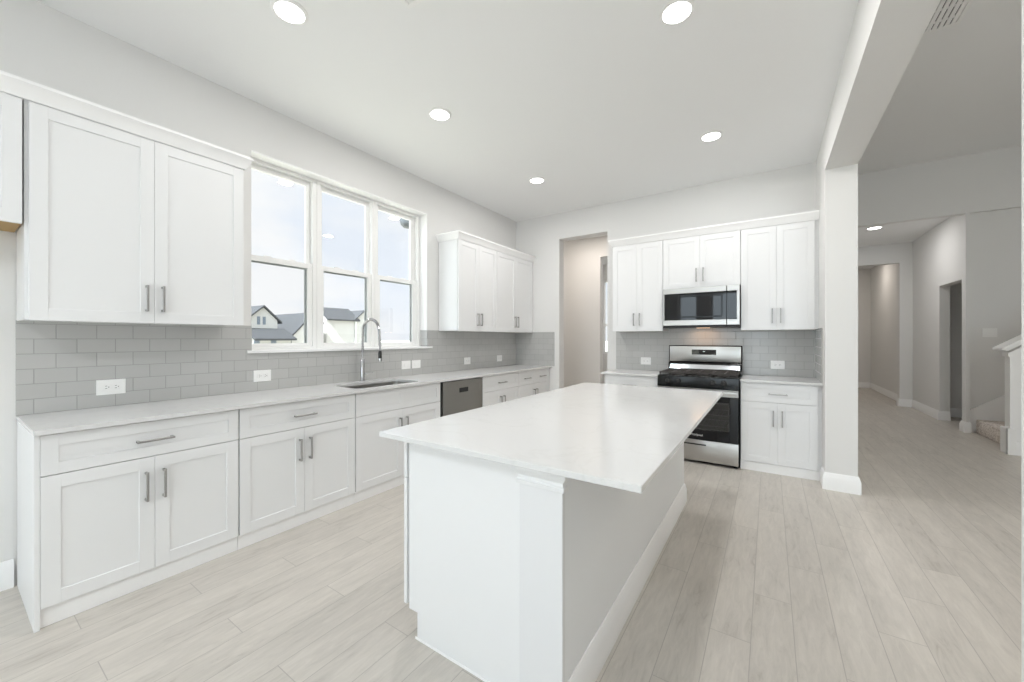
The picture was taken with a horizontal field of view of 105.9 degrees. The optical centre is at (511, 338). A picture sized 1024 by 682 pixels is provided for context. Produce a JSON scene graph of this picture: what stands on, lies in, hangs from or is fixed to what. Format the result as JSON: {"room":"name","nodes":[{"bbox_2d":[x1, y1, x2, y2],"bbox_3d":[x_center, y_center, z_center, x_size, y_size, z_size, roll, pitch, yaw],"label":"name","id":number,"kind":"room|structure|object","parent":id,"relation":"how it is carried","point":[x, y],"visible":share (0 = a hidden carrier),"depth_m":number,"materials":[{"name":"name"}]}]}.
{"room":"kitchen","nodes":[
{"label":"kitchen","id":0,"kind":"room"},
{"bbox_2d":[0,0,515,585],"bbox_3d":[-2.507,-0.271,2.506,0.208,3.200,8.994,0,0,34],"label":"wall","id":1,"kind":"structure","parent":0,"point":[40,43],"depth_m":2.63,"materials":[{"name":"white paint"}]},
{"bbox_2d":[0,559,13,591],"bbox_3d":[-3.790,1.256,0.388,0.018,0.147,4.045,0,0,34],"label":"baseboard","id":2,"kind":"structure","parent":1,"relation":"attached to","point":[6,567],"depth_m":2.05,"materials":[{"name":"white paint"}]},
{"bbox_2d":[0,91,21,231],"bbox_3d":[-2.787,-0.879,1.583,0.363,0.632,0.951,0,0,34],"label":"upper cabinet","id":3,"kind":"object","parent":1,"relation":"attached to","point":[10,105],"visible":1,"depth_m":1.87,"materials":[{"name":"white paint"}]},
{"bbox_2d":[96,379,125,395],"bbox_3d":[-2.463,0.297,2.376,0.009,0.092,0.128,0,0,34],"label":"wall outlet","id":4,"kind":"object","parent":1,"relation":"attached to","point":[111,386],"visible":1,"depth_m":2.37,"materials":[{"name":"white plastic"}]},
{"bbox_2d":[103,384,109,389],"bbox_3d":[-2.472,0.297,2.357,0.004,0.034,0.033,0,0,34],"label":"socket","id":5,"kind":"object","parent":4,"relation":"attached to","point":[105,386],"depth_m":2.36,"materials":[{"name":"grey plastic"}]},
{"bbox_2d":[112,384,119,389],"bbox_3d":[-2.449,0.297,2.392,0.004,0.034,0.033,0,0,34],"label":"socket","id":6,"kind":"object","parent":4,"relation":"attached to","point":[114,386],"depth_m":2.39,"materials":[{"name":"grey plastic"}]},
{"bbox_2d":[17,98,243,325],"bbox_3d":[-2.253,-0.643,2.378,0.355,1.105,0.955,0,0,34],"label":"upper cabinet","id":7,"kind":"object","parent":1,"relation":"attached to","point":[117,226],"visible":1,"depth_m":2.19,"materials":[{"name":"white paint"}]},
{"bbox_2d":[0,70,253,170],"bbox_3d":[-2.505,-1.220,1.999,0.370,0.083,1.952,0,0,34],"label":"crown molding","id":8,"kind":"structure","parent":7,"relation":"attached to","point":[11,84],"depth_m":2.14,"materials":[{"name":"white paint"}]},
{"bbox_2d":[253,369,270,381],"bbox_3d":[-1.991,0.297,3.084,0.009,0.092,0.128,0,0,34],"label":"wall outlet","id":9,"kind":"object","parent":1,"relation":"attached to","point":[258,375],"visible":1,"depth_m":3.08,"materials":[{"name":"white plastic"}]},
{"bbox_2d":[251,157,316,349],"bbox_3d":[-2.019,-0.689,3.342,0.083,1.579,0.632,0,0,34],"label":"window","id":10,"kind":"structure","parent":1,"relation":"in","point":[309,266],"depth_m":3.53,"materials":[{"name":"white plastic"}]},
{"bbox_2d":[251,150,426,329],"bbox_3d":[-1.571,-0.790,3.840,0.110,1.379,1.873,0,0,34],"label":"trim","id":11,"kind":"structure","parent":1,"relation":"attached to","point":[423,216],"depth_m":4.30,"materials":[{"name":"white paint"}]},
{"bbox_2d":[247,346,432,353],"bbox_3d":[-1.551,0.105,3.845,0.137,0.022,1.972,0,0,34],"label":"trim","id":12,"kind":"structure","parent":1,"relation":"attached to","point":[413,347],"depth_m":3.58,"materials":[{"name":"white paint"}]},
{"bbox_2d":[317,180,374,348],"bbox_3d":[-1.669,-0.689,3.869,0.083,1.579,0.630,0,0,34],"label":"window","id":13,"kind":"structure","parent":1,"relation":"in","point":[368,275],"depth_m":3.96,"materials":[{"name":"white plastic"}]},
{"bbox_2d":[375,201,419,346],"bbox_3d":[-1.318,-0.689,4.396,0.083,1.579,0.633,0,0,34],"label":"window","id":14,"kind":"structure","parent":1,"relation":"in","point":[413,282],"depth_m":4.56,"materials":[{"name":"white plastic"}]},
{"bbox_2d":[400,218,408,228],"bbox_3d":[-1.262,-1.466,4.876,0.344,0.130,0.190,0,0,34],"label":"outdoor light","id":15,"kind":"object","parent":1,"relation":"attached to","point":[404,223],"visible":0.58,"depth_m":4.85,"materials":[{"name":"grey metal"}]},
{"bbox_2d":[401,361,410,368],"bbox_3d":[-1.179,0.294,4.305,0.009,0.092,0.128,0,0,34],"label":"wall switch","id":16,"kind":"object","parent":1,"relation":"attached to","point":[404,364],"visible":1,"depth_m":4.30,"materials":[{"name":"white plastic"}]},
{"bbox_2d":[412,360,420,367],"bbox_3d":[-1.096,0.294,4.429,0.009,0.092,0.128,0,0,34],"label":"wall switch","id":17,"kind":"object","parent":1,"relation":"attached to","point":[415,363],"visible":1,"depth_m":4.43,"materials":[{"name":"white plastic"}]},
{"bbox_2d":[464,357,469,363],"bbox_3d":[-0.597,0.299,5.179,0.009,0.092,0.128,0,0,34],"label":"wall outlet","id":18,"kind":"object","parent":1,"relation":"attached to","point":[466,359],"visible":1,"depth_m":5.18,"materials":[{"name":"white plastic"}]},
{"bbox_2d":[439,238,496,331],"bbox_3d":[-0.537,-0.643,4.956,0.355,1.105,0.770,0,0,34],"label":"upper cabinet","id":19,"kind":"object","parent":1,"relation":"attached to","point":[467,270],"visible":1,"depth_m":4.72,"materials":[{"name":"white paint"}]},
{"bbox_2d":[436,230,535,262],"bbox_3d":[-0.278,-1.220,5.346,0.370,0.083,1.793,0,0,34],"label":"crown molding","id":20,"kind":"structure","parent":19,"relation":"attached to","point":[456,234],"depth_m":4.90,"materials":[{"name":"white paint"}]},
{"bbox_2d":[497,355,501,360],"bbox_3d":[-0.187,0.296,5.795,0.009,0.092,0.128,0,0,34],"label":"wall outlet","id":21,"kind":"object","parent":1,"relation":"attached to","point":[499,357],"visible":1,"depth_m":5.79,"materials":[{"name":"white plastic"}]},
{"bbox_2d":[497,251,532,332],"bbox_3d":[-0.052,-0.643,5.684,0.355,1.105,0.978,0,0,34],"label":"upper cabinet","id":22,"kind":"object","parent":1,"relation":"attached to","point":[514,274],"visible":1,"depth_m":5.56,"materials":[{"name":"white paint"}]},
{"bbox_2d":[36,0,857,264],"bbox_3d":[0.334,-1.946,3.262,4.100,0.150,13.800,0,0,34],"label":"ceiling","id":23,"kind":"structure","parent":0,"point":[602,101],"depth_m":2.79,"materials":[{"name":"white paint"}]},
{"bbox_2d":[270,0,308,24],"bbox_3d":[-1.270,-1.865,2.209,0.190,0.010,0.190,0,0,34],"label":"recessed light","id":24,"kind":"object","parent":23,"relation":"in","point":[289,11],"visible":1,"depth_m":2.20,"materials":[{"name":"white plastic"}]},
{"bbox_2d":[400,0,422,9],"bbox_3d":[-0.538,-1.864,1.980,0.300,0.012,0.300,0,0,34],"label":"ceiling vent","id":25,"kind":"object","parent":23,"relation":"in","point":[409,4],"visible":1,"depth_m":2.14,"materials":[{"name":"white plastic"}]},
{"bbox_2d":[428,107,450,120],"bbox_3d":[-0.601,-1.865,3.222,0.190,0.010,0.190,0,0,34],"label":"recessed light","id":26,"kind":"object","parent":23,"relation":"in","point":[437,113],"visible":1,"depth_m":3.21,"materials":[{"name":"white plastic"}]},
{"bbox_2d":[529,177,544,183],"bbox_3d":[0.294,-1.865,4.563,0.190,0.010,0.190,0,0,34],"label":"recessed light","id":27,"kind":"object","parent":23,"relation":"in","point":[536,180],"visible":1,"depth_m":4.55,"materials":[{"name":"white plastic"}]},
{"bbox_2d":[659,0,694,24],"bbox_3d":[0.942,-1.865,2.210,0.190,0.010,0.190,0,0,34],"label":"recessed light","id":28,"kind":"object","parent":23,"relation":"in","point":[675,12],"visible":1,"depth_m":2.20,"materials":[{"name":"white plastic"}]},
{"bbox_2d":[700,130,722,141],"bbox_3d":[1.841,-1.865,3.569,0.190,0.010,0.190,0,0,34],"label":"recessed light","id":29,"kind":"object","parent":23,"relation":"in","point":[711,135],"visible":1,"depth_m":3.55,"materials":[{"name":"white plastic"}]},
{"bbox_2d":[0,387,1021,681],"bbox_3d":[3.759,1.405,3.624,9.400,0.150,18.200,0,0,34],"label":"floor","id":30,"kind":"structure","parent":0,"point":[916,576],"depth_m":1.98,"materials":[{"name":"beige wood"}]},
{"bbox_2d":[17,409,237,632],"bbox_3d":[-2.170,0.884,2.238,0.642,0.892,0.810,0,0,34],"label":"base cabinet","id":31,"kind":"object","parent":30,"relation":"on","point":[105,514],"visible":0.95,"depth_m":1.98,"materials":[{"name":"white paint"}]},
{"bbox_2d":[16,364,551,435],"bbox_3d":[-1.034,0.426,3.960,0.647,0.022,4.940,0,0,34],"label":"countertop","id":32,"kind":"structure","parent":31,"relation":"on","point":[39,424],"depth_m":2.48,"materials":[{"name":"white stone"}]},
{"bbox_2d":[359,318,381,381],"bbox_3d":[-1.315,0.110,3.714,0.310,0.610,0.154,0,0,34],"label":"faucet","id":33,"kind":"object","parent":32,"relation":"on","point":[362,360],"visible":1,"depth_m":3.72,"materials":[{"name":"silver metal"}]},
{"bbox_2d":[346,381,409,388],"bbox_3d":[-1.233,0.544,3.575,0.399,0.211,0.719,0,0,34],"label":"sink","id":34,"kind":"object","parent":32,"relation":"in","point":[392,382],"visible":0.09,"depth_m":3.78,"materials":[{"name":"silver metal"}]},
{"bbox_2d":[237,394,354,549],"bbox_3d":[-1.718,0.884,2.916,0.642,0.892,0.815,0,0,34],"label":"base cabinet","id":35,"kind":"object","parent":30,"relation":"on","point":[296,460],"visible":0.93,"depth_m":2.69,"materials":[{"name":"white paint"}]},
{"bbox_2d":[354,383,439,503],"bbox_3d":[-1.226,0.884,3.657,0.642,0.892,0.960,0,0,34],"label":"base cabinet","id":36,"kind":"object","parent":30,"relation":"on","point":[379,461],"visible":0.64,"depth_m":3.34,"materials":[{"name":"white paint"}]},
{"bbox_2d":[439,377,481,416],"bbox_3d":[-0.778,0.886,4.345,0.608,0.886,0.676,0,0,34],"label":"dishwasher","id":37,"kind":"object","parent":30,"relation":"on","point":[456,396],"visible":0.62,"depth_m":4.14,"materials":[{"name":"grey metal"}]},
{"bbox_2d":[482,372,518,406],"bbox_3d":[-0.364,0.884,4.951,0.642,0.892,0.773,0,0,34],"label":"base cabinet","id":38,"kind":"object","parent":30,"relation":"on","point":[500,388],"visible":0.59,"depth_m":4.75,"materials":[{"name":"white paint"}]},
{"bbox_2d":[519,368,548,397],"bbox_3d":[0.096,0.884,5.642,0.642,0.892,0.884,0,0,34],"label":"base cabinet","id":39,"kind":"object","parent":30,"relation":"on","point":[531,382],"visible":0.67,"depth_m":5.43,"materials":[{"name":"white paint"}]},
{"bbox_2d":[404,442,686,681],"bbox_3d":[0.442,0.884,2.450,0.867,0.892,2.270,0,0,34],"label":"kitchen island","id":40,"kind":"object","parent":30,"relation":"on","point":[512,573],"visible":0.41,"depth_m":1.52,"materials":[{"name":"white paint"}]},
{"bbox_2d":[379,382,722,493],"bbox_3d":[0.528,0.426,2.370,1.149,0.022,2.319,0,0,34],"label":"island countertop","id":41,"kind":"structure","parent":40,"relation":"on","point":[610,435],"depth_m":1.75,"materials":[{"name":"white stone"}]},
{"bbox_2d":[605,374,658,386],"bbox_3d":[1.555,0.884,4.804,0.629,0.892,0.642,0,0,34],"label":"base cabinet","id":42,"kind":"object","parent":30,"relation":"on","point":[609,379],"visible":0.14,"depth_m":4.55,"materials":[{"name":"white paint"}]},
{"bbox_2d":[601,369,661,376],"bbox_3d":[1.545,0.426,4.821,0.669,0.022,0.647,0,0,34],"label":"countertop","id":43,"kind":"structure","parent":42,"relation":"on","point":[647,373],"depth_m":4.72,"materials":[{"name":"white stone"}]},
{"bbox_2d":[657,345,742,468],"bbox_3d":[2.130,0.707,4.372,0.796,1.245,0.716,0,0,34],"label":"range","id":44,"kind":"object","parent":30,"relation":"on","point":[716,439],"visible":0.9,"depth_m":4.17,"materials":[{"name":"silver metal"}]},
{"bbox_2d":[658,385,738,444],"bbox_3d":[2.079,0.801,4.295,0.780,0.544,0.530,0,0,34],"label":"oven","id":45,"kind":"object","parent":44,"relation":"in","point":[720,426],"depth_m":4.05,"materials":[{"name":"silver metal"}]},
{"bbox_2d":[658,373,741,379],"bbox_3d":[2.116,0.414,4.351,0.796,0.013,0.538,0,0,34],"label":"cooktop","id":46,"kind":"object","parent":44,"relation":"in","point":[681,376],"depth_m":4.17,"materials":[{"name":"black metal"}]},
{"bbox_2d":[741,382,821,480],"bbox_3d":[2.761,0.884,4.001,0.654,0.892,0.642,0,0,34],"label":"base cabinet","id":47,"kind":"object","parent":30,"relation":"on","point":[781,424],"visible":0.96,"depth_m":3.75,"materials":[{"name":"white paint"}]},
{"bbox_2d":[740,375,822,385],"bbox_3d":[2.765,0.426,4.009,0.658,0.022,0.647,0,0,34],"label":"countertop","id":48,"kind":"structure","parent":47,"relation":"on","point":[745,378],"depth_m":3.90,"materials":[{"name":"white stone"}]},
{"bbox_2d":[820,466,860,494],"bbox_3d":[4.552,1.256,5.899,0.258,0.147,6.134,0,0,34],"label":"baseboard","id":49,"kind":"structure","parent":30,"relation":"on","point":[829,481],"depth_m":3.35,"materials":[{"name":"white paint"}]},
{"bbox_2d":[976,420,1004,442],"bbox_3d":[6.976,0.654,4.429,1.875,1.350,1.155,0,0,34],"label":"stairs","id":50,"kind":"structure","parent":30,"relation":"on","point":[988,429],"depth_m":5.14,"materials":[{"name":"carpet"}]},
{"bbox_2d":[564,236,606,386],"bbox_3d":[1.987,-0.271,6.918,2.800,3.200,0.120,0,0,34],"label":"wall","id":51,"kind":"structure","parent":0,"point":[583,258],"depth_m":7.26,"materials":[{"name":"white paint"}]},
{"bbox_2d":[603,265,606,383],"bbox_3d":[3.214,-0.271,9.393,3.500,3.200,0.200,0,0,34],"label":"wall","id":52,"kind":"structure","parent":0,"point":[604,266],"depth_m":9.84,"materials":[{"name":"white paint"}]},
{"bbox_2d":[603,280,606,353],"bbox_3d":[2.653,-0.548,9.760,0.738,1.883,0.070,0,0,34],"label":"window","id":53,"kind":"structure","parent":52,"relation":"in","point":[604,281],"depth_m":9.92,"materials":[{"name":"white glass"}]},
{"bbox_2d":[516,162,815,390],"bbox_3d":[1.598,-0.271,5.260,3.990,3.200,0.156,0,0,34],"label":"wall","id":54,"kind":"structure","parent":0,"point":[790,190],"depth_m":4.98,"materials":[{"name":"white paint"}]},
{"bbox_2d":[613,240,668,331],"bbox_3d":[1.632,-0.643,4.929,0.620,1.105,0.355,0,0,34],"label":"upper cabinet","id":55,"kind":"object","parent":54,"relation":"attached to","point":[637,268],"visible":1,"depth_m":4.80,"materials":[{"name":"white paint"}]},
{"bbox_2d":[608,210,819,247],"bbox_3d":[2.227,-1.220,4.533,2.135,0.083,0.370,0,0,34],"label":"crown molding","id":56,"kind":"structure","parent":55,"relation":"attached to","point":[809,215],"depth_m":4.27,"materials":[{"name":"white paint"}]},
{"bbox_2d":[641,357,650,364],"bbox_3d":[1.750,0.294,5.059,0.128,0.092,0.009,0,0,34],"label":"wall outlet","id":57,"kind":"object","parent":54,"relation":"attached to","point":[644,360],"visible":1,"depth_m":5.05,"materials":[{"name":"white plastic"}]},
{"bbox_2d":[663,230,740,289],"bbox_3d":[2.225,-0.889,4.534,0.803,0.613,0.355,0,0,34],"label":"upper cabinet","id":58,"kind":"object","parent":54,"relation":"attached to","point":[714,259],"visible":0.88,"depth_m":4.40,"materials":[{"name":"white paint"}]},
{"bbox_2d":[663,285,740,328],"bbox_3d":[2.220,-0.351,4.516,0.782,0.456,0.390,0,0,34],"label":"microwave","id":59,"kind":"object","parent":58,"relation":"attached to","point":[711,306],"visible":0.98,"depth_m":4.34,"materials":[{"name":"silver metal"}]},
{"bbox_2d":[771,361,784,368],"bbox_3d":[2.934,0.291,4.271,0.128,0.092,0.009,0,0,34],"label":"wall outlet","id":60,"kind":"object","parent":54,"relation":"attached to","point":[774,364],"visible":1,"depth_m":4.27,"materials":[{"name":"white plastic"}]},
{"bbox_2d":[741,219,818,329],"bbox_3d":[2.837,-0.643,4.127,0.666,1.105,0.355,0,0,34],"label":"upper cabinet","id":61,"kind":"object","parent":54,"relation":"attached to","point":[780,263],"visible":1,"depth_m":4.00,"materials":[{"name":"white paint"}]},
{"bbox_2d":[816,129,857,476],"bbox_3d":[3.128,-0.630,3.760,0.220,3.920,0.957,0,0,34],"label":"wall column","id":62,"kind":"structure","parent":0,"point":[836,188],"depth_m":3.37,"materials":[{"name":"white paint"}]},
{"bbox_2d":[815,328,822,383],"bbox_3d":[3.037,0.159,3.828,0.008,0.514,0.633,0,0,34],"label":"wall","id":63,"kind":"structure","parent":62,"relation":"attached to","point":[818,332],"depth_m":3.73,"materials":[{"name":"grey tile"}]},
{"bbox_2d":[858,269,870,382],"bbox_3d":[9.046,-0.271,10.827,1.800,3.200,0.150,0,0,34],"label":"wall","id":64,"kind":"structure","parent":0,"point":[864,275],"depth_m":10.43,"materials":[{"name":"white paint"}]},
{"bbox_2d":[858,382,869,387],"bbox_3d":[8.928,1.256,10.803,1.630,0.147,0.018,0,0,34],"label":"baseboard","id":65,"kind":"structure","parent":64,"relation":"attached to","point":[860,384],"depth_m":10.42,"materials":[{"name":"white paint"}]},
{"bbox_2d":[825,0,940,169],"bbox_3d":[1.976,-2.042,2.028,0.220,1.098,3.204,0,0,34],"label":"beam","id":66,"kind":"structure","parent":0,"point":[884,36],"depth_m":2.21,"materials":[{"name":"white paint"}]},
{"bbox_2d":[871,264,897,393],"bbox_3d":[8.787,-0.271,8.963,0.165,3.200,3.340,0,0,34],"label":"wall","id":67,"kind":"structure","parent":0,"point":[884,278],"depth_m":9.13,"materials":[{"name":"white paint"}]},
{"bbox_2d":[858,242,912,399],"bbox_3d":[7.142,-0.271,7.967,1.800,3.200,0.140,0,0,34],"label":"wall","id":68,"kind":"structure","parent":0,"point":[901,254],"depth_m":7.56,"materials":[{"name":"white paint"}]},
{"bbox_2d":[858,217,948,269],"bbox_3d":[8.855,-1.946,7.572,5.290,0.150,5.980,0,0,34],"label":"ceiling","id":69,"kind":"structure","parent":0,"point":[903,232],"depth_m":6.82,"materials":[{"name":"white paint"}]},
{"bbox_2d":[866,226,882,229],"bbox_3d":[6.123,-1.865,6.530,0.220,0.010,0.220,0,0,34],"label":"recessed light","id":70,"kind":"object","parent":69,"relation":"in","point":[874,227],"visible":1,"depth_m":6.51,"materials":[{"name":"white plastic"}]},
{"bbox_2d":[858,0,1021,173],"bbox_3d":[3.813,-2.666,-0.003,5.290,0.150,12.220,0,0,34],"label":"ceiling","id":71,"kind":"structure","parent":0,"point":[959,93],"depth_m":4.14,"materials":[{"name":"white paint"}]},
{"bbox_2d":[924,0,973,34],"bbox_3d":[3.361,-2.584,2.983,0.308,0.012,0.652,0,0,34],"label":"ceiling vent","id":72,"kind":"object","parent":71,"relation":"in","point":[948,13],"visible":0.56,"depth_m":3.08,"materials":[{"name":"white plastic"}]},
{"bbox_2d":[858,145,1021,227],"bbox_3d":[7.207,-2.180,5.005,5.190,0.820,0.120,0,0,34],"label":"wall header","id":73,"kind":"structure","parent":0,"point":[986,181],"depth_m":5.59,"materials":[{"name":"white paint"}]},
{"bbox_2d":[913,213,976,421],"bbox_3d":[7.132,-0.271,6.436,0.120,3.200,2.420,0,0,34],"label":"wall","id":74,"kind":"structure","parent":0,"point":[945,256],"depth_m":6.29,"materials":[{"name":"white paint"}]},
{"bbox_2d":[870,383,971,432],"bbox_3d":[7.957,1.256,7.933,0.276,0.147,5.870,0,0,32],"label":"baseboard","id":75,"kind":"structure","parent":74,"relation":"attached to","point":[966,427],"depth_m":6.95,"materials":[{"name":"white paint"}]},
{"bbox_2d":[950,282,961,408],"bbox_3d":[7.664,-0.271,5.674,1.610,3.200,1.500,0,0,34],"label":"wall","id":76,"kind":"structure","parent":0,"point":[956,289],"depth_m":6.53,"materials":[{"name":"white paint"}]},
{"bbox_2d":[950,408,961,417],"bbox_3d":[7.966,1.256,6.218,1.470,0.147,0.018,0,0,34],"label":"baseboard","id":77,"kind":"structure","parent":76,"relation":"attached to","point":[954,412],"depth_m":6.53,"materials":[{"name":"white paint"}]},
{"bbox_2d":[977,207,1021,405],"bbox_3d":[7.973,-0.220,4.532,3.390,3.100,0.060,0,0,34],"label":"wall","id":78,"kind":"structure","parent":0,"point":[999,232],"depth_m":5.34,"materials":[{"name":"white paint"}]},
{"bbox_2d":[969,395,1004,432],"bbox_3d":[7.247,0.492,4.961,1.873,1.674,0.028,0,0,34],"label":"trim","id":79,"kind":"structure","parent":78,"relation":"attached to","point":[993,410],"depth_m":5.36,"materials":[{"name":"white paint"}]},
{"bbox_2d":[982,328,996,336],"bbox_3d":[6.644,-0.081,5.374,0.135,0.122,0.010,0,0,34],"label":"wall switch","id":80,"kind":"object","parent":78,"relation":"attached to","point":[986,332],"visible":1,"depth_m":5.38,"materials":[{"name":"white plastic"}]},
{"bbox_2d":[1005,345,1021,442],"bbox_3d":[6.500,0.080,3.974,1.825,2.499,0.120,0,0,34],"label":"wall","id":81,"kind":"structure","parent":0,"point":[1013,365],"depth_m":4.41,"materials":[{"name":"white paint"}]},
{"bbox_2d":[992,334,1021,356],"bbox_3d":[6.468,-0.532,3.995,1.900,1.482,0.240,0,0,34],"label":"trim","id":82,"kind":"structure","parent":81,"relation":"attached to","point":[1016,341],"depth_m":4.44,"materials":[{"name":"white paint"}]},
{"bbox_2d":[1000,426,1016,455],"bbox_3d":[5.744,1.179,4.474,0.067,0.300,0.175,0,0,34],"label":"trim","id":83,"kind":"structure","parent":81,"relation":"attached to","point":[1008,436],"depth_m":4.42,"materials":[{"name":"white paint"}]},
{"bbox_2d":[1017,442,1021,455],"bbox_3d":[6.436,1.256,3.933,1.684,0.147,0.018,0,0,34],"label":"baseboard","id":84,"kind":"structure","parent":81,"relation":"attached to","point":[1019,445],"depth_m":4.38,"materials":[{"name":"white paint"}]},
{"bbox_2d":[1022,0,1023,681],"bbox_3d":[-0.292,-0.630,-1.378,0.220,3.920,4.982,0,0,34],"label":"wall","id":85,"kind":"structure","parent":0,"point":[1022,0],"depth_m":0.75,"materials":[{"name":"white paint"}]},
{"label":"outside","id":86,"kind":"structure","parent":0,"visible":0},
{"bbox_2d":[381,341,606,350],"bbox_3d":[-141.720,3.005,154.401,399.700,0.150,700.000,0,0,34],"label":"ground","id":87,"kind":"structure","parent":86,"point":[381,341],"depth_m":372.55,"materials":[{"name":"beige"}]},
{"bbox_2d":[251,305,303,343],"bbox_3d":[-18.971,0.359,28.942,11.100,5.140,5.200,0,0,34],"label":"house","id":88,"kind":"structure","parent":87,"relation":"on","point":[267,327],"depth_m":25.89,"materials":[{"name":"grey"}]},
{"bbox_2d":[324,307,363,342],"bbox_3d":[-15.063,0.214,32.827,5.300,5.430,4.360,0,0,34],"label":"house","id":89,"kind":"structure","parent":87,"relation":"on","point":[340,325],"depth_m":31.02,"materials":[{"name":"grey"}]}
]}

